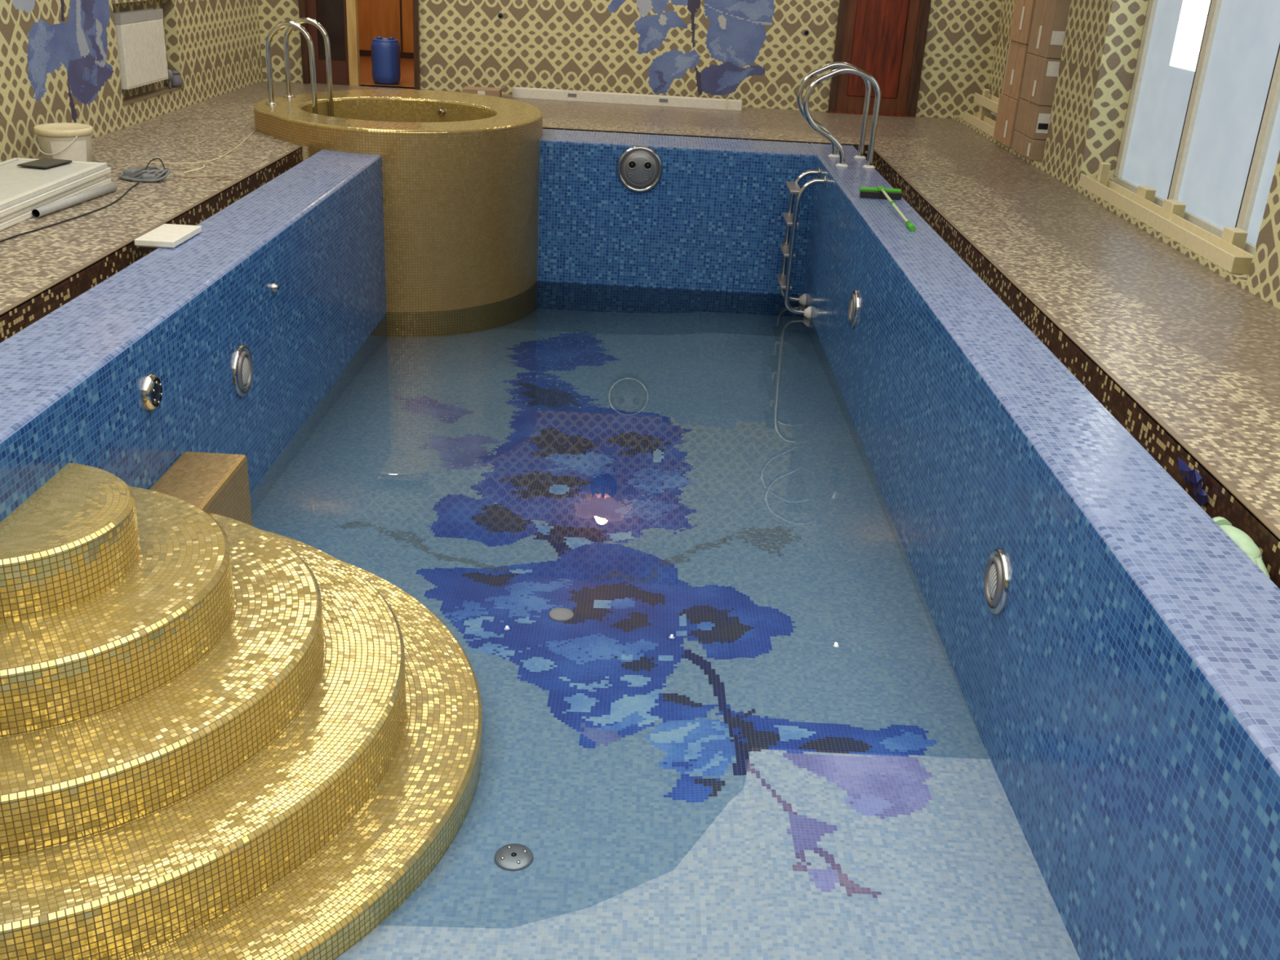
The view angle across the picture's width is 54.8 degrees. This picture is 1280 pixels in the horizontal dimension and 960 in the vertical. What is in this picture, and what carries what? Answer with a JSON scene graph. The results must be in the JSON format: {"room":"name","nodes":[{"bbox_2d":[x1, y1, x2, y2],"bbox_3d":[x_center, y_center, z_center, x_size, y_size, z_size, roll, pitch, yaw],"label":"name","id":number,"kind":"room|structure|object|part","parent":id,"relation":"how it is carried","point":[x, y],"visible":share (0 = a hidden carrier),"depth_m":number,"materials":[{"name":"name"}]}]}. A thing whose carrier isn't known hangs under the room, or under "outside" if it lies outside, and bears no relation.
{"room":"indoor swimming pool","nodes":[
{"label":"indoor swimming pool","id":0,"kind":"room"},
{"bbox_2d":[0,0,262,162],"bbox_3d":[-3.876,-2.323,4.465,0.112,3.200,15.920,3,23,0],"label":"wall","id":1,"kind":"structure","parent":0,"point":[60,63],"depth_m":8.72,"materials":[{"name":"tile"}]},
{"bbox_2d":[113,8,173,89],"bbox_3d":[-3.846,-3.298,9.532,0.120,0.615,0.946,3,23,0],"label":"radiator","id":2,"kind":"object","parent":1,"relation":"attached to","point":[140,33],"visible":0.95,"depth_m":9.38,"materials":[{"name":"white metal"}]},
{"bbox_2d":[113,8,163,24],"bbox_3d":[-3.817,-3.524,9.371,0.082,0.070,0.830,3,23,0],"label":"grille","id":3,"kind":"object","parent":2,"relation":"attached to","point":[144,16],"depth_m":9.35,"materials":[{"name":"white metal"}]},
{"bbox_2d":[171,71,182,87],"bbox_3d":[-3.834,-3.311,10.182,0.099,0.122,0.174,3,23,0],"label":"radiator valve","id":4,"kind":"object","parent":2,"relation":"attached to","point":[177,82],"visible":0.8,"depth_m":10.14,"materials":[{"name":"silver metal"}]},
{"bbox_3d":[-3.870,-3.037,9.724,0.112,0.016,1.260,3,23,0],"label":"niche sill","id":5,"kind":"part","parent":1,"relation":"part of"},
{"bbox_2d":[0,149,386,522],"bbox_3d":[-2.138,0.105,4.903,0.437,1.420,9.050,3,23,0],"label":"wall","id":6,"kind":"structure","parent":0,"point":[71,380],"depth_m":5.58,"materials":[{"name":"blue tile"}]},
{"bbox_2d":[141,373,162,410],"bbox_3d":[-1.876,-0.339,4.761,0.038,0.144,0.144,3,23,0],"label":"plate","id":7,"kind":"object","parent":6,"relation":"attached to","point":[151,389],"visible":1,"depth_m":4.72,"materials":[{"name":"silver metal"}]},
{"bbox_2d":[134,223,201,248],"bbox_3d":[-2.308,-1.196,6.048,0.190,0.035,0.370,3,23,1],"label":"tile","id":8,"kind":"object","parent":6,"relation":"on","point":[166,235],"visible":1,"depth_m":5.98,"materials":[{"name":"white ceramic"}]},
{"bbox_2d":[232,344,253,396],"bbox_3d":[-1.878,-0.517,5.855,0.030,0.248,0.248,3,23,0],"label":"lamp","id":9,"kind":"object","parent":6,"relation":"attached to","point":[242,367],"visible":1,"depth_m":5.81,"materials":[{"name":"silver metal"}]},
{"bbox_2d":[270,282,279,292],"bbox_3d":[-1.854,-0.977,6.272,0.034,0.050,0.050,3,23,0],"label":"nozzle","id":10,"kind":"object","parent":6,"relation":"attached to","point":[274,287],"depth_m":6.25,"materials":[{"name":"silver metal"}]},
{"bbox_2d":[357,0,413,58],"bbox_3d":[-2.938,-5.772,13.423,2.050,2.500,3.270,3,23,0],"label":"wall","id":11,"kind":"structure","parent":0,"point":[384,19],"depth_m":15.26,"materials":[{"name":"orange wood"}]},
{"bbox_2d":[360,55,414,88],"bbox_3d":[-3.002,-4.627,13.920,2.050,0.001,3.270,3,23,0],"label":"floor","id":12,"kind":"structure","parent":0,"point":[406,65],"depth_m":13.59,"materials":[{"name":"wood"}]},
{"bbox_2d":[370,35,400,84],"bbox_3d":[-2.606,-4.304,12.653,0.294,0.455,0.294,3,23,0],"label":"canister","id":13,"kind":"object","parent":12,"relation":"on","point":[385,52],"visible":1,"depth_m":12.55,"materials":[{"name":"blue plastic"}]},
{"bbox_2d":[257,0,1002,118],"bbox_3d":[-0.080,-5.288,11.792,7.270,3.200,0.001,3,23,0],"label":"wall","id":14,"kind":"structure","parent":0,"point":[757,53],"depth_m":12.22,"materials":[{"name":"tile"}]},
{"bbox_2d":[298,0,420,89],"bbox_3d":[-2.735,-4.962,12.021,1.165,2.150,0.200,3,23,0],"label":"door","id":15,"kind":"structure","parent":14,"relation":"in","point":[339,18],"depth_m":12.24,"materials":[{"name":"brown wood"}]},
{"bbox_3d":[-3.030,-5.001,11.998,0.270,1.750,0.010,3,23,0],"label":"glass panel","id":16,"kind":"part","parent":15,"relation":"part of","materials":[{"name":"brown glass"}]},
{"bbox_3d":[-2.819,-4.935,12.024,0.090,2.090,0.100,3,23,0],"label":"post","id":17,"kind":"part","parent":15,"relation":"part of","materials":[{"name":"brown wood"}]},
{"bbox_2d":[497,12,503,18],"bbox_3d":[-1.370,-4.562,12.123,0.060,0.059,0.010,3,23,0],"label":"wall socket","id":18,"kind":"object","parent":14,"relation":"attached to","point":[500,15],"visible":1,"depth_m":12.12,"materials":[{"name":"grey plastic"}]},
{"bbox_2d":[803,29,808,35],"bbox_3d":[1.637,-4.403,12.141,0.060,0.059,0.010,3,23,0],"label":"wall socket","id":19,"kind":"object","parent":14,"relation":"attached to","point":[806,32],"visible":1,"depth_m":12.14,"materials":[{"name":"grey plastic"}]},
{"bbox_2d":[825,0,931,117],"bbox_3d":[2.375,-4.670,11.997,0.900,2.154,0.140,3,23,0],"label":"door","id":20,"kind":"structure","parent":14,"relation":"in","point":[886,39],"depth_m":12.19,"materials":[{"name":"brown wood"}]},
{"bbox_3d":[2.369,-4.661,12.031,0.510,1.790,0.025,3,23,0],"label":"panel","id":21,"kind":"part","parent":20,"relation":"part of","materials":[{"name":"brown wood"}]},
{"bbox_2d":[0,80,1279,530],"bbox_3d":[-0.282,-0.688,5.182,7.270,0.001,16.050,3,23,0],"label":"floor","id":22,"kind":"structure","parent":0,"point":[1200,349],"depth_m":6.68,"materials":[{"name":"tile"}]},
{"bbox_2d":[0,177,111,231],"bbox_3d":[-3.399,-1.198,5.920,0.540,0.028,2.913,3,23,0],"label":"plastic sheet","id":23,"kind":"object","parent":22,"relation":"on","point":[8,223],"visible":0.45,"depth_m":6.53,"materials":[{"name":"white plastic"}]},
{"bbox_2d":[0,174,106,222],"bbox_3d":[-3.414,-1.221,5.897,0.540,0.028,2.888,3,23,0],"label":"plastic sheet","id":24,"kind":"object","parent":23,"relation":"on","point":[97,180],"visible":0.18,"depth_m":6.56,"materials":[{"name":"white plastic"}]},
{"bbox_2d":[0,167,111,217],"bbox_3d":[-3.394,-1.255,5.901,0.540,0.028,2.923,3,23,0],"label":"plastic sheet","id":25,"kind":"object","parent":24,"relation":"on","point":[28,202],"visible":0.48,"depth_m":6.55,"materials":[{"name":"white plastic"}]},
{"bbox_2d":[0,157,106,210],"bbox_3d":[-3.405,-1.279,5.880,0.540,0.028,2.903,3,23,0],"label":"plastic sheet","id":26,"kind":"object","parent":25,"relation":"on","point":[18,184],"visible":0.98,"depth_m":6.75,"materials":[{"name":"white plastic"}]},
{"bbox_2d":[17,158,72,168],"bbox_3d":[-3.409,-1.816,7.068,0.178,0.009,0.258,7,24,8],"label":"tablet","id":27,"kind":"object","parent":26,"relation":"on","point":[43,162],"visible":1,"depth_m":7.04,"materials":[{"name":"plastic"}]},
{"bbox_2d":[33,122,93,161],"bbox_3d":[-3.588,-2.091,7.708,0.336,0.228,0.339,3,23,0],"label":"bucket","id":28,"kind":"object","parent":22,"relation":"on","point":[60,140],"visible":0.9,"depth_m":7.60,"materials":[{"name":"beige plastic"}]},
{"bbox_3d":[-3.617,-2.064,7.592,0.306,0.116,0.098,8,24,12],"label":"handle","id":29,"kind":"part","parent":28,"relation":"part of","materials":[{"name":"white plastic"}]},
{"bbox_3d":[-3.583,-2.178,7.672,0.336,0.040,0.336,3,23,0],"label":"lid","id":30,"kind":"part","parent":28,"relation":"part of","materials":[{"name":"beige plastic"}]},
{"bbox_2d":[0,182,139,242],"bbox_3d":[-2.949,-1.327,6.301,0.118,0.010,2.131,4,23,1],"label":"power cord","id":31,"kind":"object","parent":22,"relation":"on","point":[138,183],"visible":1,"depth_m":6.32,"materials":[{"name":"plastic"}]},
{"bbox_2d":[31,182,117,217],"bbox_3d":[-3.051,-1.519,6.684,0.048,0.048,0.780,5,24,5],"label":"pipe","id":32,"kind":"object","parent":22,"relation":"on","point":[40,211],"visible":1,"depth_m":6.62,"materials":[{"name":"grey plastic"}]},
{"bbox_2d":[118,157,170,182],"bbox_3d":[-2.973,-1.863,7.395,0.309,0.121,0.216,3,23,0],"label":"cable bundle","id":33,"kind":"object","parent":22,"relation":"on","point":[129,174],"visible":1,"depth_m":7.36,"materials":[{"name":"grey plastic"}]},
{"bbox_2d":[182,164,204,173],"bbox_3d":[-2.800,-1.966,7.798,0.047,0.010,0.314,5,23,3],"label":"string","id":34,"kind":"object","parent":22,"relation":"on","point":[203,166],"visible":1,"depth_m":7.75,"materials":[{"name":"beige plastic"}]},
{"bbox_2d":[143,130,254,164],"bbox_3d":[-2.886,-2.326,8.618,0.347,0.007,1.593,6,24,8],"label":"string","id":35,"kind":"object","parent":22,"relation":"on","point":[254,131],"visible":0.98,"depth_m":8.03,"materials":[{"name":"fabric"}]},
{"bbox_2d":[173,174,232,180],"bbox_3d":[-2.671,-1.848,7.539,0.343,0.007,0.142,-5,25,-18],"label":"wire","id":36,"kind":"object","parent":22,"relation":"on","point":[224,175],"visible":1,"depth_m":7.54,"materials":[{"name":"plastic"}]},
{"bbox_2d":[462,80,511,97],"bbox_3d":[-1.491,-3.806,12.021,0.450,0.159,0.243,3,23,-1],"label":"cardboard box","id":37,"kind":"object","parent":22,"relation":"on","point":[493,91],"visible":0.69,"depth_m":11.92,"materials":[{"name":"brown cardboard"}]},
{"bbox_2d":[512,86,742,111],"bbox_3d":[-0.123,-3.773,12.196,2.269,0.101,0.144,4,23,1],"label":"baseboard heater","id":38,"kind":"object","parent":22,"relation":"on","point":[517,92],"visible":1,"depth_m":12.14,"materials":[{"name":"white plastic"}]},
{"bbox_2d":[0,128,1279,588],"bbox_3d":[-0.323,-0.689,5.368,4.310,0.150,10.890,3,23,0],"label":"gutter","id":39,"kind":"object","parent":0,"point":[1150,435],"depth_m":5.29,"materials":[{"name":"tile"}]},
{"bbox_2d":[1177,457,1208,506],"bbox_3d":[1.776,0.003,3.968,0.054,0.127,0.176,3,23,0],"label":"plastic wrapper","id":40,"kind":"object","parent":39,"relation":"in","point":[1191,477],"visible":1,"depth_m":3.94,"materials":[{"name":"blue plastic"}]},
{"bbox_2d":[1212,516,1270,578],"bbox_3d":[1.721,0.201,3.553,0.094,0.083,0.280,1,24,-6],"label":"glove","id":41,"kind":"object","parent":39,"relation":"in","point":[1243,540],"visible":0.34,"depth_m":3.53,"materials":[{"name":"green rubber"}]},
{"bbox_2d":[251,308,1079,959],"bbox_3d":[-0.335,0.319,5.889,3.200,0.337,9.435,3,23,0],"label":"floor","id":42,"kind":"structure","parent":0,"point":[749,733],"depth_m":5.06,"materials":[{"name":"tile"}]},
{"bbox_2d":[0,451,482,959],"bbox_3d":[-1.233,0.629,4.008,1.416,1.102,2.932,3,23,0],"label":"steps","id":43,"kind":"structure","parent":42,"relation":"on","point":[223,736],"depth_m":3.58,"materials":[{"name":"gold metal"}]},
{"bbox_2d":[253,88,542,337],"bbox_3d":[-1.921,-2.221,10.077,2.214,1.593,2.520,3,23,0],"label":"tub","id":44,"kind":"object","parent":42,"relation":"on","point":[460,171],"visible":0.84,"depth_m":9.16,"materials":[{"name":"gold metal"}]},
{"bbox_2d":[265,21,318,114],"bbox_3d":[-2.677,-3.068,9.440,0.404,0.836,0.096,3,23,0],"label":"handrail","id":45,"kind":"object","parent":44,"relation":"attached to","point":[277,27],"visible":0.95,"depth_m":9.38,"materials":[{"name":"silver metal"}]},
{"bbox_2d":[283,17,333,116],"bbox_3d":[-2.670,-3.263,9.889,0.404,0.836,0.096,3,23,0],"label":"handrail","id":46,"kind":"object","parent":44,"relation":"attached to","point":[305,20],"visible":0.97,"depth_m":9.84,"materials":[{"name":"silver metal"}]},
{"bbox_2d":[493,843,533,871],"bbox_3d":[-0.388,1.160,3.799,0.120,0.022,0.120,3,23,0],"label":"floor drain","id":47,"kind":"object","parent":42,"relation":"on","point":[513,856],"visible":1,"depth_m":3.79,"materials":[{"name":"metal"}]},
{"bbox_2d":[548,607,573,622],"bbox_3d":[-0.340,0.582,5.335,0.108,0.019,0.108,3,23,0],"label":"floor drain","id":48,"kind":"object","parent":42,"relation":"on","point":[561,615],"visible":1,"depth_m":5.32,"materials":[{"name":"grey metal"}]},
{"bbox_2d":[249,305,988,756],"bbox_3d":[-0.323,0.003,6.752,3.196,0.238,7.580,3,23,0],"label":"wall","id":49,"kind":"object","parent":42,"relation":"on","point":[379,335],"visible":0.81,"depth_m":7.22,"materials":[{"name":"blue tile"}]},
{"bbox_2d":[536,128,816,316],"bbox_3d":[0.249,-2.099,10.291,2.235,1.420,0.598,3,23,0],"label":"wall","id":50,"kind":"structure","parent":0,"point":[708,235],"depth_m":10.00,"materials":[{"name":"blue tile"}]},
{"bbox_2d":[617,145,662,192],"bbox_3d":[-0.001,-2.463,9.783,0.364,0.364,0.048,3,23,0],"label":"jet","id":51,"kind":"object","parent":50,"relation":"attached to","point":[639,167],"visible":1,"depth_m":9.77,"materials":[{"name":"silver metal"}]},
{"bbox_3d":[-0.001,-2.463,9.783,0.300,0.300,0.036,3,23,0],"label":"plate","id":52,"kind":"part","parent":51,"relation":"part of","materials":[{"name":"silver metal"}]},
{"bbox_2d":[988,0,1015,114],"bbox_3d":[3.528,-4.654,11.647,0.001,2.380,0.660,3,23,0],"label":"wall","id":53,"kind":"structure","parent":0,"point":[1007,6],"depth_m":11.95,"materials":[{"name":"tile"}]},
{"bbox_2d":[802,143,1279,959],"bbox_3d":[1.472,-0.029,5.673,0.368,1.420,10.680,3,23,0],"label":"wall","id":54,"kind":"structure","parent":0,"point":[1122,697],"depth_m":3.76,"materials":[{"name":"blue tile"}]},
{"bbox_2d":[0,127,1279,541],"bbox_3d":[-0.320,-0.755,5.334,4.354,0.010,10.924,3,23,0],"label":"trim","id":55,"kind":"structure","parent":54,"relation":"attached to","point":[1247,504],"depth_m":5.39,"materials":[{"name":"tile"}]},
{"bbox_2d":[776,167,826,319],"bbox_3d":[1.231,-1.837,9.569,0.255,1.109,0.490,3,23,0],"label":"pool ladder","id":56,"kind":"object","parent":54,"relation":"attached to","point":[790,218],"visible":1,"depth_m":9.52,"materials":[{"name":"silver metal"}]},
{"bbox_3d":[1.252,-1.918,9.741,0.221,1.052,0.039,3,23,0],"label":"rail","id":57,"kind":"part","parent":56,"relation":"part of","materials":[{"name":"silver metal"}]},
{"bbox_2d":[796,62,871,159],"bbox_3d":[1.494,-2.858,9.526,0.589,0.708,0.096,3,23,0],"label":"handrail","id":58,"kind":"object","parent":54,"relation":"on","point":[834,64],"visible":0.78,"depth_m":9.49,"materials":[{"name":"silver metal"}]},
{"bbox_2d":[802,66,880,168],"bbox_3d":[1.488,-2.680,9.113,0.589,0.708,0.096,3,23,0],"label":"handrail","id":59,"kind":"object","parent":54,"relation":"on","point":[870,78],"visible":1,"depth_m":9.08,"materials":[{"name":"silver metal"}]},
{"bbox_2d":[848,289,858,327],"bbox_3d":[1.315,-1.060,7.616,0.030,0.230,0.230,3,23,0],"label":"lamp","id":60,"kind":"object","parent":54,"relation":"attached to","point":[853,309],"visible":1,"depth_m":7.56,"materials":[{"name":"silver metal"}]},
{"bbox_2d":[859,186,915,231],"bbox_3d":[1.568,-1.689,7.633,0.270,0.074,1.061,3,23,0],"label":"squeegee","id":61,"kind":"object","parent":54,"relation":"on","point":[880,192],"visible":1,"depth_m":8.05,"materials":[{"name":"green plastic"}]},
{"bbox_2d":[877,186,884,191],"bbox_3d":[1.577,-1.905,8.069,0.040,0.025,0.070,3,23,0],"label":"socket","id":62,"kind":"object","parent":61,"relation":"attached to","point":[879,188],"depth_m":8.04,"materials":[{"name":"green plastic"}]},
{"bbox_3d":[1.579,-1.688,7.623,0.018,0.064,0.941,2,23,-2],"label":"handle","id":63,"kind":"part","parent":61,"relation":"part of","materials":[{"name":"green plastic"}]},
{"bbox_2d":[984,547,1008,614],"bbox_3d":[1.260,0.360,4.384,0.030,0.236,0.236,3,23,0],"label":"lamp","id":64,"kind":"object","parent":54,"relation":"attached to","point":[997,575],"visible":1,"depth_m":4.34,"materials":[{"name":"silver metal"}]},
{"bbox_2d":[1040,0,1279,309],"bbox_3d":[3.278,-1.945,4.509,0.300,3.200,15.920,3,23,0],"label":"wall","id":65,"kind":"structure","parent":0,"point":[1102,41],"depth_m":8.59,"materials":[{"name":"tile"}]},
{"bbox_2d":[990,40,1011,120],"bbox_3d":[3.476,-4.171,10.525,0.057,2.380,3.104,3,23,0],"label":"window","id":66,"kind":"structure","parent":65,"relation":"in","point":[993,116],"depth_m":11.61,"materials":[{"name":"grey"}]},
{"bbox_2d":[953,115,1248,288],"bbox_3d":[3.266,-2.315,9.345,0.305,0.035,6.750,3,23,0],"label":"trim","id":67,"kind":"structure","parent":65,"relation":"attached to","point":[1240,280],"depth_m":7.54,"materials":[{"name":"tile"}]},
{"bbox_2d":[962,111,995,137],"bbox_3d":[3.223,-3.317,11.507,0.140,0.081,1.268,3,23,0],"label":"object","id":68,"kind":"object","parent":67,"relation":"on","point":[988,126],"visible":0.63,"depth_m":11.53,"materials":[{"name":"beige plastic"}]},
{"bbox_2d":[977,104,991,121],"bbox_3d":[3.306,-3.513,11.828,0.100,0.165,0.100,3,23,0],"label":"profile offcut","id":69,"kind":"object","parent":68,"relation":"on","point":[983,111],"visible":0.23,"depth_m":11.78,"materials":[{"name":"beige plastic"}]},
{"bbox_2d":[973,92,999,113],"bbox_3d":[3.286,-3.461,11.389,0.130,0.086,1.248,3,23,0],"label":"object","id":70,"kind":"object","parent":69,"relation":"on","point":[991,104],"visible":0.41,"depth_m":11.56,"materials":[{"name":"beige wood"}]},
{"bbox_2d":[982,88,990,98],"bbox_3d":[3.305,-3.673,11.802,0.050,0.120,0.080,3,23,0],"label":"profile offcut","id":71,"kind":"object","parent":70,"relation":"on","point":[985,93],"visible":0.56,"depth_m":11.76,"materials":[{"name":"beige wood"}]},
{"bbox_2d":[993,93,1019,147],"bbox_3d":[3.228,-3.076,10.569,0.225,0.382,0.540,3,23,0],"label":"cardboard box","id":72,"kind":"object","parent":67,"relation":"on","point":[1007,108],"visible":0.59,"depth_m":10.51,"materials":[{"name":"brown cardboard"}]},
{"bbox_2d":[1002,40,1031,100],"bbox_3d":[3.254,-3.454,10.405,0.215,0.438,0.500,3,23,0],"label":"cardboard box","id":73,"kind":"object","parent":72,"relation":"on","point":[1017,55],"visible":0.52,"depth_m":10.36,"materials":[{"name":"brown cardboard"}]},
{"bbox_2d":[1008,0,1035,44],"bbox_3d":[3.274,-3.903,10.211,0.225,0.538,0.540,3,23,0],"label":"cardboard box","id":74,"kind":"object","parent":73,"relation":"on","point":[1024,10],"visible":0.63,"depth_m":10.19,"materials":[{"name":"brown cardboard"}]},
{"bbox_2d":[1011,130,1046,160],"bbox_3d":[3.228,-2.718,10.032,0.255,0.152,0.570,3,23,0],"label":"cardboard box","id":75,"kind":"object","parent":67,"relation":"on","point":[1031,148],"visible":0.65,"depth_m":9.85,"materials":[{"name":"brown cardboard"}]},
{"bbox_2d":[1014,97,1052,139],"bbox_3d":[3.250,-2.923,9.988,0.253,0.258,0.568,3,23,0],"label":"cardboard box","id":76,"kind":"object","parent":75,"relation":"on","point":[1033,120],"visible":0.67,"depth_m":9.80,"materials":[{"name":"brown cardboard"}]},
{"bbox_2d":[1020,53,1060,106],"bbox_3d":[3.259,-3.198,9.854,0.255,0.348,0.554,3,23,0],"label":"cardboard box","id":77,"kind":"object","parent":76,"relation":"on","point":[1041,73],"visible":0.64,"depth_m":9.67,"materials":[{"name":"brown cardboard"}]},
{"bbox_2d":[1026,0,1071,58],"bbox_3d":[3.290,-3.578,9.728,0.255,0.448,0.564,3,23,0],"label":"cardboard box","id":78,"kind":"object","parent":77,"relation":"on","point":[1050,19],"visible":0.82,"depth_m":9.55,"materials":[{"name":"brown cardboard"}]},
{"bbox_2d":[1078,173,1253,274],"bbox_3d":[3.160,-1.637,7.614,0.130,0.086,2.668,3,23,0],"label":"window sill","id":79,"kind":"object","parent":67,"relation":"on","point":[1231,258],"visible":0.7,"depth_m":7.20,"materials":[{"name":"beige plastic"}]},
{"bbox_2d":[1096,161,1111,186],"bbox_3d":[3.181,-2.084,8.482,0.060,0.190,0.060,3,23,0],"label":"profile offcut","id":80,"kind":"object","parent":79,"relation":"on","point":[1104,167],"visible":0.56,"depth_m":8.45,"materials":[{"name":"beige wood"}]},
{"bbox_2d":[1136,185,1155,202],"bbox_3d":[3.261,-1.821,7.962,0.070,0.130,0.140,3,23,0],"label":"profile offcut","id":81,"kind":"object","parent":79,"relation":"on","point":[1148,193],"visible":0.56,"depth_m":7.90,"materials":[{"name":"beige wood"}]},
{"bbox_2d":[1160,199,1186,221],"bbox_3d":[3.248,-1.631,7.522,0.080,0.130,0.160,3,23,0],"label":"profile offcut","id":82,"kind":"object","parent":79,"relation":"on","point":[1170,206],"visible":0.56,"depth_m":7.46,"materials":[{"name":"beige wood"}]},
{"bbox_2d":[1221,226,1248,249],"bbox_3d":[3.240,-1.298,6.740,0.080,0.140,0.130,3,23,0],"label":"profile offcut","id":83,"kind":"object","parent":79,"relation":"on","point":[1237,237],"visible":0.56,"depth_m":6.68,"materials":[{"name":"beige wood"}]},
{"bbox_2d":[1112,0,1279,254],"bbox_3d":[3.417,-2.654,7.018,0.057,2.380,2.761,3,23,0],"label":"window","id":84,"kind":"structure","parent":65,"relation":"in","point":[1202,126],"depth_m":7.35,"materials":[{"name":"grey"}]},
{"bbox_3d":[3.438,-2.982,7.784,0.010,2.285,0.920,3,23,0],"label":"pane","id":85,"kind":"part","parent":84,"relation":"part of","materials":[{"name":"grey"}]},
{"bbox_3d":[3.423,-2.587,6.871,0.010,2.285,0.910,3,23,0],"label":"pane","id":86,"kind":"part","parent":84,"relation":"part of","materials":[{"name":"grey"}]},
{"bbox_3d":[3.410,-2.256,6.105,0.010,2.285,0.600,3,23,0],"label":"pane","id":87,"kind":"part","parent":84,"relation":"part of","materials":[{"name":"grey"}]}
]}

